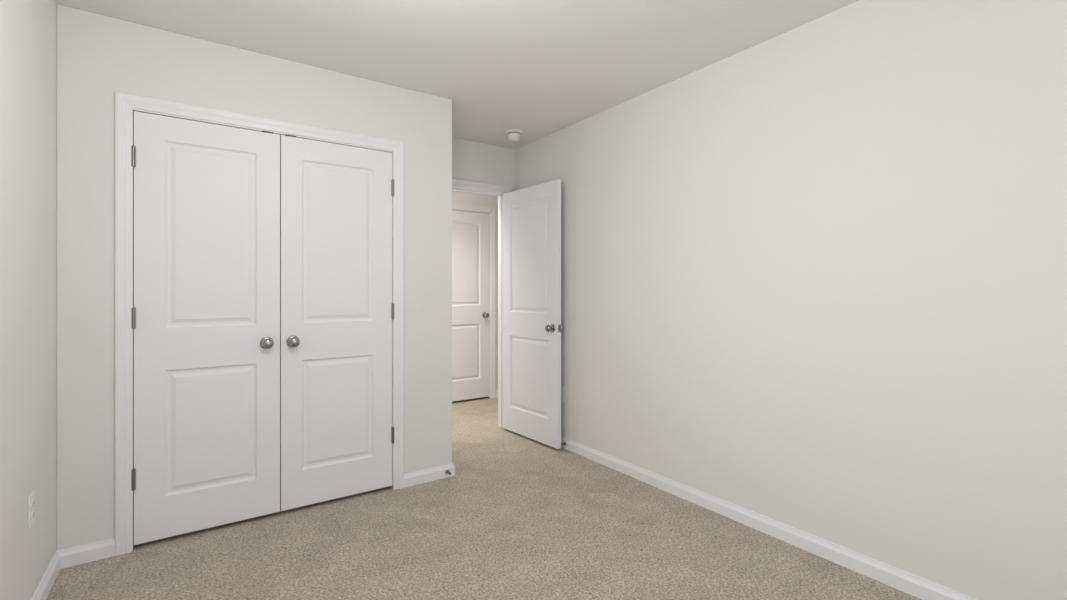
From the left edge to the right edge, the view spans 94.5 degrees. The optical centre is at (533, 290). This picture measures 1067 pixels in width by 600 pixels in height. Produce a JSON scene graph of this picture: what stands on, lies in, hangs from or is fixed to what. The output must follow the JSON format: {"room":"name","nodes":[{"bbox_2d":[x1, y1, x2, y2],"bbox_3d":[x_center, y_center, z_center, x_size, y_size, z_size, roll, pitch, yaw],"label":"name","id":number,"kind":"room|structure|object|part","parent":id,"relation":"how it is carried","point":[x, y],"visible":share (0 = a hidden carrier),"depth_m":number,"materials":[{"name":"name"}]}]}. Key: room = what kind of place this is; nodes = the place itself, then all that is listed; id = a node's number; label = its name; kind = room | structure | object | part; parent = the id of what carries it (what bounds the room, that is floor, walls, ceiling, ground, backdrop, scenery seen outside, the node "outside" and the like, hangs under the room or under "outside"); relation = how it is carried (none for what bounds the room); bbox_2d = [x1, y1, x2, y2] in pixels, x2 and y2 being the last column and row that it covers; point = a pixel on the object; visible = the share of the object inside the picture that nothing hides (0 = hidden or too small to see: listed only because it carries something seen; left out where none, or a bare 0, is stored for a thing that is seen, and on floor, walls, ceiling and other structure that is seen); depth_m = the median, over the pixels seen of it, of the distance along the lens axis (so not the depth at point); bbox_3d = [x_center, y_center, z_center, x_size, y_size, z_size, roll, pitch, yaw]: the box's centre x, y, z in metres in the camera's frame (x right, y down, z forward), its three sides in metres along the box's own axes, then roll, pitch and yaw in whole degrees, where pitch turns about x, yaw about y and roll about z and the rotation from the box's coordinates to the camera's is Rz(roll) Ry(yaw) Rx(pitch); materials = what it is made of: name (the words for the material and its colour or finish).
{"room":"empty bedroom","nodes":[
{"label":"empty bedroom","id":0,"kind":"room"},
{"bbox_2d":[0,0,56,599],"bbox_3d":[-1.158,-0.018,0.736,0.115,2.440,4.763,0,0,-35],"label":"wall","id":1,"kind":"structure","parent":0,"point":[28,28],"depth_m":1.75,"materials":[{"name":"white paint"}]},
{"bbox_2d":[28,491,34,528],"bbox_3d":[-1.810,0.792,1.779,0.009,0.115,0.070,0,0,-35],"label":"wall outlet","id":2,"kind":"object","parent":1,"relation":"attached to","point":[31,499],"visible":1,"depth_m":1.77,"materials":[{"name":"white plastic"}]},
{"bbox_2d":[32,551,59,599],"bbox_3d":[-0.930,1.163,0.524,0.014,0.078,3.924,0,0,-35],"label":"baseboard","id":3,"kind":"structure","parent":1,"relation":"attached to","point":[42,592],"depth_m":1.96,"materials":[{"name":"white paint"}]},
{"bbox_2d":[57,4,451,549],"bbox_3d":[-1.326,-0.018,2.711,1.870,2.440,0.115,0,0,-35],"label":"wall","id":4,"kind":"structure","parent":0,"point":[98,56],"depth_m":2.28,"materials":[{"name":"white paint"}]},
{"bbox_2d":[57,538,114,568],"bbox_3d":[-1.976,1.163,2.178,0.195,0.078,0.014,0,0,-35],"label":"baseboard","id":5,"kind":"structure","parent":4,"relation":"attached to","point":[81,554],"depth_m":2.17,"materials":[{"name":"white paint"}]},
{"bbox_2d":[131,111,279,544],"bbox_3d":[-1.595,0.175,2.438,0.618,2.008,0.097,0,0,-35],"label":"door","id":6,"kind":"structure","parent":4,"relation":"in","point":[205,313],"depth_m":2.43,"materials":[{"name":"white paint"}]},
{"bbox_3d":[-1.382,0.277,2.562,0.055,0.055,0.058,0,0,-35],"label":"knob","id":7,"kind":"part","parent":6,"relation":"part of","materials":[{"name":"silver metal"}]},
{"bbox_2d":[115,91,403,555],"bbox_3d":[-1.377,0.151,2.666,1.345,2.102,0.132,0,0,-35],"label":"door frame","id":8,"kind":"structure","parent":4,"relation":"attached to","point":[126,104],"depth_m":2.30,"materials":[{"name":"white paint"}]},
{"bbox_2d":[280,135,393,510],"bbox_3d":[-1.087,0.175,2.792,0.614,2.008,0.097,0,0,-35],"label":"door","id":9,"kind":"structure","parent":4,"relation":"in","point":[337,307],"depth_m":2.78,"materials":[{"name":"white paint"}]},
{"bbox_3d":[-1.280,0.277,2.634,0.055,0.055,0.058,0,0,-35],"label":"knob","id":10,"kind":"part","parent":9,"relation":"part of","materials":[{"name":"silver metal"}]},
{"bbox_2d":[404,463,454,487],"bbox_3d":[-0.860,1.163,3.400,0.344,0.078,0.738,0,0,-35],"label":"baseboard","id":11,"kind":"structure","parent":4,"relation":"attached to","point":[436,473],"depth_m":3.09,"materials":[{"name":"white paint"}]},
{"bbox_2d":[55,0,858,148],"bbox_3d":[0.320,-1.288,2.886,5.000,0.100,6.595,0,0,-35],"label":"ceiling","id":12,"kind":"structure","parent":0,"point":[538,68],"depth_m":2.44,"materials":[{"name":"white paint"}]},
{"bbox_2d":[505,129,522,141],"bbox_3d":[-0.155,-1.203,3.850,0.143,0.071,0.143,0,0,-35],"label":"smoke detector","id":13,"kind":"object","parent":12,"relation":"attached to","point":[512,134],"visible":1,"depth_m":3.81,"materials":[{"name":"white plastic"}]},
{"bbox_2d":[452,190,497,390],"bbox_3d":[-0.753,-0.018,5.356,3.700,2.440,0.115,0,0,-35],"label":"wall","id":14,"kind":"structure","parent":0,"point":[458,197],"depth_m":5.47,"materials":[{"name":"white paint"}]},
{"bbox_2d":[452,210,488,401],"bbox_3d":[-0.787,0.166,5.251,0.746,2.028,0.097,0,0,-35],"label":"door","id":15,"kind":"structure","parent":14,"relation":"in","point":[470,230],"depth_m":5.34,"materials":[{"name":"white paint"}]},
{"bbox_2d":[452,203,495,397],"bbox_3d":[-0.820,0.141,5.300,0.887,2.121,0.132,0,0,-35],"label":"door frame","id":16,"kind":"structure","parent":14,"relation":"attached to","point":[491,211],"depth_m":5.48,"materials":[{"name":"white paint"}]},
{"bbox_2d":[46,397,920,599],"bbox_3d":[0.320,1.262,2.886,5.000,0.120,6.595,0,0,-35],"label":"floor","id":17,"kind":"structure","parent":0,"point":[519,517],"depth_m":2.26,"materials":[{"name":"beige carpet"}]},
{"bbox_2d":[452,137,514,190],"bbox_3d":[-1.353,-0.018,3.575,3.046,2.440,0.115,0,0,-35],"label":"wall","id":18,"kind":"structure","parent":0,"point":[471,160],"depth_m":4.16,"materials":[{"name":"white paint"}]},
{"bbox_2d":[452,178,511,428],"bbox_3d":[-0.589,0.149,4.109,0.882,2.105,0.148,0,0,-35],"label":"door frame","id":19,"kind":"structure","parent":18,"relation":"attached to","point":[457,184],"depth_m":4.30,"materials":[{"name":"white paint"}]},
{"bbox_3d":[-0.551,0.149,4.055,0.882,2.105,0.016,0,0,-35],"label":"casing","id":20,"kind":"part","parent":19,"relation":"part of","materials":[{"name":"white paint"}]},
{"bbox_2d":[502,179,563,448],"bbox_3d":[-0.030,0.178,3.969,0.159,2.012,0.750,0,0,-38],"label":"door","id":21,"kind":"structure","parent":19,"relation":"attached to","point":[532,327],"depth_m":3.92,"materials":[{"name":"white paint"}]},
{"bbox_3d":[0.117,0.286,3.698,0.058,0.055,0.055,0,0,-38],"label":"knob","id":22,"kind":"part","parent":21,"relation":"part of","materials":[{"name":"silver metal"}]},
{"bbox_2d":[515,0,1066,599],"bbox_3d":[1.246,-0.018,2.415,0.115,2.440,4.763,0,0,-35],"label":"wall","id":23,"kind":"structure","parent":0,"point":[814,273],"depth_m":2.13,"materials":[{"name":"white paint"}]},
{"bbox_2d":[561,386,563,400],"bbox_3d":[0.213,0.792,3.786,0.009,0.115,0.070,0,0,-35],"label":"wall outlet","id":24,"kind":"object","parent":23,"relation":"attached to","point":[562,387],"visible":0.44,"depth_m":3.77,"materials":[{"name":"white plastic"}]},
{"bbox_2d":[561,436,976,599],"bbox_3d":[1.160,1.163,2.425,0.014,0.078,4.648,0,0,-35],"label":"baseboard","id":25,"kind":"structure","parent":23,"relation":"attached to","point":[923,589],"depth_m":2.35,"materials":[{"name":"white paint"}]}
]}

